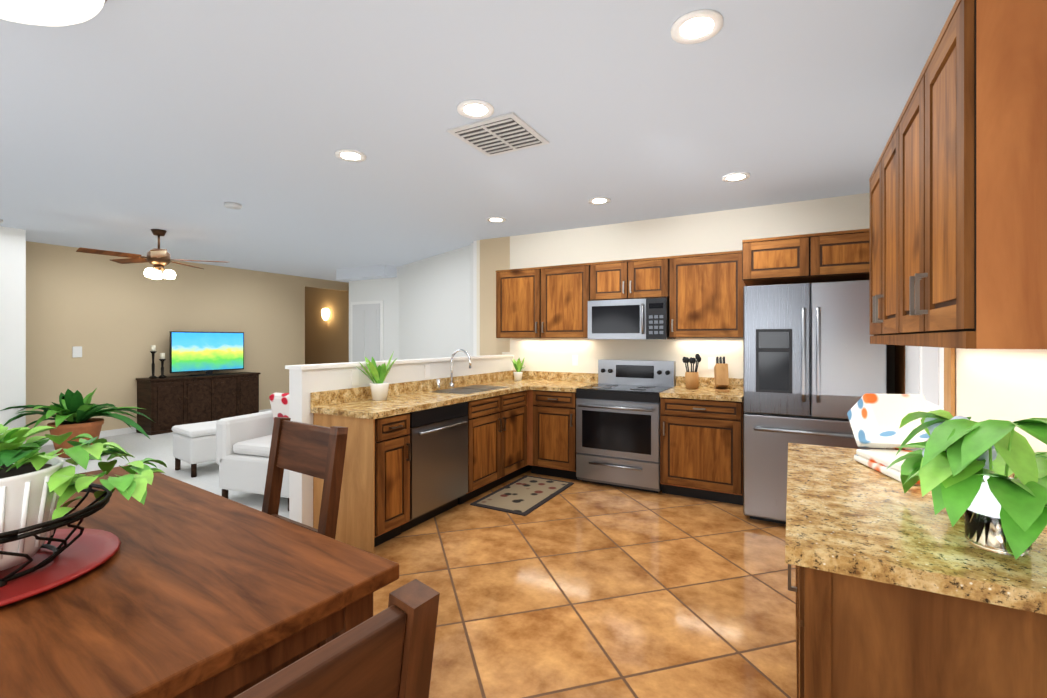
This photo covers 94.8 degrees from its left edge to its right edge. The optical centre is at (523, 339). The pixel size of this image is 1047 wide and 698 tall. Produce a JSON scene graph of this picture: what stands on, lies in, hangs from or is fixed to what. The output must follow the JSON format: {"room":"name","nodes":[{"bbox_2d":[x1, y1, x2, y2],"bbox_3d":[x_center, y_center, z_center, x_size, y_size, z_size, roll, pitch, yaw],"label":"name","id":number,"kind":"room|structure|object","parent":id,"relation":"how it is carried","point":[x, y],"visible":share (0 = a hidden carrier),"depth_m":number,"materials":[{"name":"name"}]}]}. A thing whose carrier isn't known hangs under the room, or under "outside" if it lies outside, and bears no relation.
{"room":"kitchen","nodes":[
{"label":"kitchen","id":0,"kind":"room"},
{"bbox_2d":[0,226,25,443],"bbox_3d":[-7.216,0.065,2.910,0.120,2.650,6.030,0,0,29],"label":"wall","id":1,"kind":"structure","parent":0,"point":[12,317],"depth_m":5.42,"materials":[{"name":"white paint"}]},
{"bbox_2d":[38,432,288,517],"bbox_3d":[-5.098,1.409,6.292,8.840,0.062,14.000,0,0,29],"label":"floor","id":2,"kind":"structure","parent":0,"point":[139,446],"depth_m":5.33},
{"bbox_2d":[0,388,155,457],"bbox_3d":[-5.113,0.967,5.661,0.847,0.818,1.352,0,0,29],"label":"floor plant","id":3,"kind":"object","parent":2,"relation":"on","point":[76,411],"visible":0.83,"depth_m":5.65,"materials":[{"name":"green plant"}]},
{"bbox_2d":[172,420,217,477],"bbox_3d":[-3.318,1.143,5.213,0.540,0.470,0.680,0,0,37],"label":"ottoman","id":4,"kind":"object","parent":2,"relation":"on","point":[194,444],"visible":0.58,"depth_m":4.91,"materials":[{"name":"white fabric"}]},
{"bbox_2d":[136,345,260,434],"bbox_3d":[-5.154,0.735,7.759,0.469,1.310,1.650,0,0,29],"label":"tv console","id":5,"kind":"object","parent":2,"relation":"on","point":[166,403],"visible":1,"depth_m":7.41,"materials":[{"name":"brown wood"}]},
{"bbox_2d":[170,331,243,375],"bbox_3d":[-5.114,0.219,7.851,0.200,0.698,1.130,0,0,29],"label":"tv","id":6,"kind":"object","parent":5,"relation":"on","point":[209,353],"visible":1,"depth_m":7.80,"materials":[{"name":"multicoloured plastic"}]},
{"bbox_2d":[216,393,288,510],"bbox_3d":[-2.099,0.932,4.364,0.880,0.892,0.820,0,0,19],"label":"armchair","id":7,"kind":"object","parent":2,"relation":"on","point":[243,444],"visible":0.44,"depth_m":4.09,"materials":[{"name":"white fabric"}]},
{"bbox_2d":[26,241,348,440],"bbox_3d":[-5.431,0.065,7.907,0.150,2.650,6.500,0,0,29],"label":"wall","id":8,"kind":"structure","parent":0,"point":[115,320],"depth_m":7.25,"materials":[{"name":"beige paint"}]},
{"bbox_2d":[72,346,81,357],"bbox_3d":[-6.098,0.165,6.584,0.010,0.150,0.100,0,0,29],"label":"light switch","id":9,"kind":"object","parent":8,"relation":"attached to","point":[76,351],"depth_m":6.57,"materials":[{"name":"white plastic"}]},
{"bbox_2d":[35,409,271,445],"bbox_3d":[-5.668,1.340,7.352,0.015,0.100,5.300,0,0,29],"label":"baseboard","id":10,"kind":"structure","parent":8,"relation":"attached to","point":[113,432],"depth_m":6.96,"materials":[{"name":"white wood"}]},
{"bbox_2d":[321,308,329,319],"bbox_3d":[-4.467,-0.575,10.871,0.180,0.270,0.180,0,0,29],"label":"sconce","id":11,"kind":"object","parent":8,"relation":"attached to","point":[325,312],"visible":1,"depth_m":10.81,"materials":[{"name":"white glass"}]},
{"bbox_2d":[336,269,340,279],"bbox_3d":[-2.947,0.065,9.261,0.120,2.650,1.480,0,0,29],"label":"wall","id":12,"kind":"structure","parent":0,"point":[338,272],"depth_m":8.62,"materials":[{"name":"white"}]},
{"bbox_2d":[341,265,398,361],"bbox_3d":[-2.667,0.065,8.488,1.120,2.650,0.400,0,0,29],"label":"wall","id":13,"kind":"structure","parent":0,"point":[375,283],"depth_m":8.42,"materials":[{"name":"white paint"}]},
{"bbox_2d":[351,300,383,361],"bbox_3d":[-2.825,0.350,8.615,0.800,2.080,0.084,0,0,29],"label":"door","id":14,"kind":"structure","parent":13,"relation":"in","point":[367,329],"depth_m":8.59,"materials":[{"name":"white wood"}]},
{"bbox_2d":[355,353,396,400],"bbox_3d":[-1.158,0.277,3.766,0.272,0.382,0.289,0,0,29],"label":"potted plant","id":15,"kind":"object","parent":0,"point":[379,386],"visible":1,"depth_m":3.72,"materials":[{"name":"green plant"}]},
{"bbox_2d":[285,355,513,526],"bbox_3d":[-0.897,0.785,4.613,0.176,1.210,2.900,0,0,29],"label":"wall","id":16,"kind":"structure","parent":0,"point":[305,380],"depth_m":3.56,"materials":[{"name":"white paint"}]},
{"bbox_2d":[351,369,358,384],"bbox_3d":[-1.305,0.290,3.729,0.007,0.120,0.070,0,0,29],"label":"electrical outlet plate","id":17,"kind":"object","parent":16,"relation":"attached to","point":[354,373],"depth_m":3.73,"materials":[{"name":"white plastic"}]},
{"bbox_2d":[310,370,513,404],"bbox_3d":[-0.806,0.420,4.608,0.020,0.100,2.812,0,0,29],"label":"backsplash","id":18,"kind":"structure","parent":16,"relation":"attached to","point":[331,397],"depth_m":4.23,"materials":[{"name":"beige stone"}]},
{"bbox_2d":[425,364,429,377],"bbox_3d":[-0.892,0.290,4.473,0.007,0.120,0.070,0,0,29],"label":"electrical outlet plate","id":19,"kind":"object","parent":16,"relation":"attached to","point":[427,367],"depth_m":4.47,"materials":[{"name":"white plastic"}]},
{"bbox_2d":[0,0,955,282],"bbox_3d":[-2.405,-1.310,4.798,15.000,0.100,14.000,0,0,29],"label":"ceiling","id":20,"kind":"structure","parent":0,"point":[126,126],"depth_m":2.72,"materials":[{"name":"grey paint"}]},
{"bbox_2d":[0,0,106,25],"bbox_3d":[-1.675,-1.159,1.476,0.616,0.199,0.616,0,0,29],"label":"dining pendant light","id":21,"kind":"object","parent":20,"relation":"hanging from","point":[52,12],"visible":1,"depth_m":1.60,"materials":[{"name":"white glass"}]},
{"bbox_2d":[76,229,227,279],"bbox_3d":[-4.220,-0.979,5.517,1.365,0.558,1.343,0,0,29],"label":"ceiling fan","id":22,"kind":"object","parent":20,"relation":"hanging from","point":[158,259],"visible":1,"depth_m":5.48,"materials":[{"name":"brown wood"}]},
{"bbox_2d":[224,202,241,208],"bbox_3d":[-2.692,-1.242,4.465,0.140,0.034,0.140,0,0,29],"label":"smoke detector","id":23,"kind":"object","parent":20,"relation":"attached to","point":[231,205],"visible":1,"depth_m":4.42,"materials":[{"name":"grey plastic"}]},
{"bbox_2d":[335,149,365,161],"bbox_3d":[-1.177,-1.253,3.281,0.200,0.011,0.200,0,0,29],"label":"recessed light","id":24,"kind":"object","parent":20,"relation":"in","point":[349,155],"visible":1,"depth_m":3.27,"materials":[{"name":"white"}]},
{"bbox_2d":[457,100,493,118],"bbox_3d":[-0.261,-1.253,2.624,0.200,0.011,0.200,0,0,29],"label":"recessed light","id":25,"kind":"object","parent":20,"relation":"in","point":[476,109],"visible":1,"depth_m":2.61,"materials":[{"name":"white glass"}]},
{"bbox_2d":[486,217,505,222],"bbox_3d":[-0.287,-1.254,5.029,0.200,0.011,0.200,0,0,29],"label":"recessed light","id":26,"kind":"object","parent":20,"relation":"in","point":[495,219],"visible":1,"depth_m":5.00,"materials":[{"name":"white"}]},
{"bbox_2d":[447,112,549,156],"bbox_3d":[-0.147,-1.249,2.973,0.460,0.019,0.460,0,0,29],"label":"ceiling vent","id":27,"kind":"object","parent":20,"relation":"in","point":[502,134],"visible":1,"depth_m":2.93,"materials":[{"name":"grey metal"}]},
{"bbox_2d":[588,197,609,204],"bbox_3d":[0.682,-1.254,4.342,0.200,0.011,0.200,0,0,29],"label":"recessed light","id":28,"kind":"object","parent":20,"relation":"in","point":[599,200],"visible":0.98,"depth_m":4.32,"materials":[{"name":"white"}]},
{"bbox_2d":[671,9,722,43],"bbox_3d":[0.695,-1.253,1.934,0.200,0.011,0.200,0,0,29],"label":"recessed light","id":29,"kind":"object","parent":20,"relation":"in","point":[697,26],"visible":1,"depth_m":1.92,"materials":[{"name":"white"}]},
{"bbox_2d":[722,172,749,181],"bbox_3d":[1.635,-1.254,3.710,0.200,0.011,0.200,0,0,29],"label":"recessed light","id":30,"kind":"object","parent":20,"relation":"in","point":[735,176],"visible":1,"depth_m":3.70,"materials":[{"name":"white glass"}]},
{"bbox_2d":[364,470,796,697],"bbox_3d":[1.460,1.415,2.653,6.160,0.050,14.000,0,0,29],"label":"floor","id":31,"kind":"structure","parent":0,"point":[579,589],"depth_m":2.61,"materials":[{"name":"brown tile"}]},
{"bbox_2d":[0,465,398,697],"bbox_3d":[-1.461,1.008,1.440,1.950,0.765,1.100,0,0,34],"label":"dining table","id":32,"kind":"object","parent":31,"relation":"on","point":[186,590],"visible":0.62,"depth_m":1.17,"materials":[{"name":"brown wood"}]},
{"bbox_2d":[0,424,166,606],"bbox_3d":[-1.398,0.425,1.315,0.561,0.396,0.666,0,0,29],"label":"potted plant","id":33,"kind":"object","parent":32,"relation":"on","point":[40,552],"visible":1,"depth_m":1.30,"materials":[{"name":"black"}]},
{"bbox_2d":[223,417,347,697],"bbox_3d":[-1.085,0.874,1.916,0.500,1.032,0.553,0,0,34],"label":"chair","id":34,"kind":"object","parent":31,"relation":"on","point":[317,451],"visible":0.33,"depth_m":2.05,"materials":[{"name":"brown wood"}]},
{"bbox_2d":[233,579,439,697],"bbox_3d":[-0.484,0.875,0.652,0.553,1.032,0.500,0,0,34],"label":"chair","id":35,"kind":"object","parent":31,"relation":"on","point":[387,652],"visible":1,"depth_m":0.63,"materials":[{"name":"brown wood"}]},
{"bbox_2d":[313,409,413,552],"bbox_3d":[-1.141,0.950,3.408,0.600,0.880,0.339,0,0,29],"label":"base cabinet","id":36,"kind":"object","parent":31,"relation":"on","point":[374,504],"depth_m":3.22,"materials":[{"name":"brown wood"}]},
{"bbox_2d":[310,377,545,420],"bbox_3d":[-0.548,0.490,4.465,0.610,0.040,2.812,0,0,29],"label":"countertop","id":37,"kind":"structure","parent":36,"relation":"on","point":[368,409],"depth_m":3.74,"materials":[{"name":"beige stone"}]},
{"bbox_2d":[512,357,525,380],"bbox_3d":[-0.066,0.333,5.548,0.175,0.270,0.187,0,0,29],"label":"potted plant","id":38,"kind":"object","parent":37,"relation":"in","point":[518,364],"visible":1,"depth_m":5.52,"materials":[{"name":"green plant"}]},
{"bbox_2d":[401,402,467,532],"bbox_3d":[-0.855,0.953,3.840,0.600,0.875,0.686,0,0,29],"label":"dishwasher","id":39,"kind":"object","parent":31,"relation":"on","point":[439,462],"visible":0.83,"depth_m":3.67,"materials":[{"name":"silver metal"}]},
{"bbox_2d":[422,389,529,504],"bbox_3d":[-0.472,0.950,4.613,0.600,0.880,1.028,0,0,29],"label":"base cabinet","id":40,"kind":"object","parent":31,"relation":"on","point":[524,425],"depth_m":4.42,"materials":[{"name":"brown wood"}]},
{"bbox_2d":[470,475,573,515],"bbox_3d":[0.020,1.384,4.355,0.530,0.012,0.980,0,0,29],"label":"kitchen rug","id":41,"kind":"object","parent":31,"relation":"on","point":[525,495],"visible":0.89,"depth_m":4.27,"materials":[{"name":"beige fabric"}]},
{"bbox_2d":[530,389,578,479],"bbox_3d":[0.442,0.950,5.126,0.541,0.880,0.696,0,0,29],"label":"base cabinet","id":42,"kind":"object","parent":31,"relation":"on","point":[553,452],"depth_m":4.82,"materials":[{"name":"brown wood"}]},
{"bbox_2d":[530,381,597,388],"bbox_3d":[0.453,0.490,5.114,0.511,0.040,0.707,0,0,29],"label":"countertop","id":43,"kind":"structure","parent":42,"relation":"on","point":[549,384],"depth_m":4.96,"materials":[{"name":"beige stone"}]},
{"bbox_2d":[576,359,675,492],"bbox_3d":[1.011,0.802,4.761,0.800,1.175,0.769,0,0,29],"label":"range","id":44,"kind":"object","parent":31,"relation":"on","point":[618,425],"visible":0.98,"depth_m":4.52,"materials":[{"name":"silver metal"}]},
{"bbox_2d":[660,397,743,504],"bbox_3d":[1.679,0.950,4.439,0.671,0.880,0.696,0,0,29],"label":"base cabinet","id":45,"kind":"object","parent":31,"relation":"on","point":[701,438],"depth_m":4.13,"materials":[{"name":"brown wood"}]},
{"bbox_2d":[660,385,742,400],"bbox_3d":[1.676,0.490,4.435,0.671,0.040,0.707,0,0,29],"label":"countertop","id":46,"kind":"structure","parent":45,"relation":"on","point":[679,390],"depth_m":4.24,"materials":[{"name":"beige stone"}]},
{"bbox_2d":[682,354,700,388],"bbox_3d":[1.614,0.299,4.625,0.169,0.339,0.149,0,0,29],"label":"utensil crock","id":47,"kind":"object","parent":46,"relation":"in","point":[691,379],"visible":0.98,"depth_m":4.58,"materials":[{"name":"brown wood"}]},
{"bbox_2d":[714,357,729,392],"bbox_3d":[1.810,0.311,4.403,0.100,0.314,0.222,0,0,14],"label":"knife block","id":48,"kind":"object","parent":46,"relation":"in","point":[721,376],"visible":1,"depth_m":4.36,"materials":[{"name":"brown wood"}]},
{"bbox_2d":[743,280,886,523],"bbox_3d":[2.288,0.490,3.867,0.880,1.800,1.073,0,0,29],"label":"fridge","id":49,"kind":"object","parent":31,"relation":"on","point":[814,365],"visible":0.69,"depth_m":3.50,"materials":[{"name":"silver metal"}]},
{"bbox_2d":[793,567,1046,697],"bbox_3d":[1.092,0.950,1.244,0.666,0.880,0.690,0,0,29],"label":"base cabinet","id":50,"kind":"object","parent":31,"relation":"on","point":[909,593],"depth_m":1.02,"materials":[{"name":"brown wood"}]},
{"bbox_2d":[785,443,1046,618],"bbox_3d":[1.209,0.490,1.485,0.696,0.040,1.266,0,0,29],"label":"countertop","id":51,"kind":"structure","parent":50,"relation":"on","point":[845,516],"depth_m":1.12,"materials":[{"name":"beige stone"}]},
{"bbox_2d":[887,409,1046,558],"bbox_3d":[1.124,0.314,1.123,0.421,0.308,0.518,0,0,29],"label":"potted plant","id":52,"kind":"object","parent":51,"relation":"on","point":[958,466],"visible":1,"depth_m":1.05,"materials":[{"name":"green plant"}]},
{"bbox_2d":[399,193,869,378],"bbox_3d":[0.482,0.065,6.230,6.580,2.650,1.273,0,0,29],"label":"wall","id":53,"kind":"structure","parent":0,"point":[717,231],"depth_m":5.44,"materials":[{"name":"beige paint"}]},
{"bbox_2d":[496,263,591,337],"bbox_3d":[0.262,-0.410,5.430,1.150,0.780,0.335,0,0,29],"label":"upper cabinet","id":54,"kind":"object","parent":53,"relation":"attached to","point":[547,301],"depth_m":5.26,"materials":[{"name":"brown wood"}]},
{"bbox_2d":[572,355,577,365],"bbox_3d":[0.584,0.230,5.443,0.070,0.120,0.007,0,0,29],"label":"electrical outlet plate","id":55,"kind":"object","parent":53,"relation":"attached to","point":[574,357],"depth_m":5.44,"materials":[{"name":"white plastic"}]},
{"bbox_2d":[514,370,742,388],"bbox_3d":[1.008,0.420,5.198,2.580,0.100,0.020,0,0,29],"label":"backsplash","id":56,"kind":"structure","parent":53,"relation":"attached to","point":[704,382],"depth_m":5.37,"materials":[{"name":"beige stone"}]},
{"bbox_2d":[592,256,667,300],"bbox_3d":[1.119,-0.605,4.954,0.800,0.390,0.335,0,0,29],"label":"upper cabinet","id":57,"kind":"object","parent":53,"relation":"attached to","point":[643,278],"depth_m":4.79,"materials":[{"name":"brown wood"}]},
{"bbox_2d":[588,298,674,338],"bbox_3d":[1.089,-0.203,4.902,0.790,0.395,0.454,0,0,29],"label":"microwave","id":58,"kind":"object","parent":57,"relation":"attached to","point":[647,318],"visible":1,"depth_m":4.72,"materials":[{"name":"silver metal"}]},
{"bbox_2d":[668,250,746,337],"bbox_3d":[1.766,-0.410,4.595,0.670,0.780,0.335,0,0,29],"label":"upper cabinet","id":59,"kind":"object","parent":53,"relation":"attached to","point":[703,292],"depth_m":4.45,"materials":[{"name":"brown wood"}]},
{"bbox_2d":[708,357,715,368],"bbox_3d":[1.851,0.230,4.740,0.070,0.120,0.007,0,0,29],"label":"electrical outlet plate","id":60,"kind":"object","parent":53,"relation":"attached to","point":[711,360],"depth_m":4.74,"materials":[{"name":"white plastic"}]},
{"bbox_2d":[742,228,868,285],"bbox_3d":[2.358,-0.640,3.993,0.930,0.320,0.815,0,0,29],"label":"upper cabinet","id":61,"kind":"object","parent":53,"relation":"attached to","point":[836,256],"visible":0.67,"depth_m":3.67,"materials":[{"name":"brown wood"}]},
{"bbox_2d":[847,393,929,484],"bbox_3d":[1.370,0.335,1.735,0.220,0.267,0.393,0,0,9],"label":"patterned towel","id":62,"kind":"object","parent":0,"point":[875,420],"visible":0.6,"depth_m":1.77,"materials":[{"name":"white fabric"}]},
{"bbox_2d":[887,345,1046,452],"bbox_3d":[0.945,0.065,0.159,0.120,2.650,9.140,0,0,29],"label":"wall","id":63,"kind":"structure","parent":0,"point":[1003,384],"depth_m":1.81,"materials":[{"name":"beige paint"}]},
{"bbox_2d":[869,139,888,344],"bbox_3d":[1.704,-0.400,2.005,0.335,0.840,0.836,0,0,29],"label":"upper cabinet","id":64,"kind":"object","parent":63,"relation":"attached to","point":[879,178],"depth_m":2.15,"materials":[{"name":"brown wood"}]},
{"bbox_2d":[895,345,954,450],"bbox_3d":[2.372,0.330,2.936,0.071,2.120,1.420,0,0,29],"label":"door","id":65,"kind":"structure","parent":63,"relation":"in","point":[928,373],"depth_m":2.67,"materials":[{"name":"white wood"}]},
{"bbox_2d":[889,0,1046,348],"bbox_3d":[1.362,-0.400,1.389,0.335,0.840,0.836,0,0,29],"label":"upper cabinet","id":66,"kind":"object","parent":63,"relation":"attached to","point":[958,223],"depth_m":1.10,"materials":[{"name":"brown wood"}]}
]}

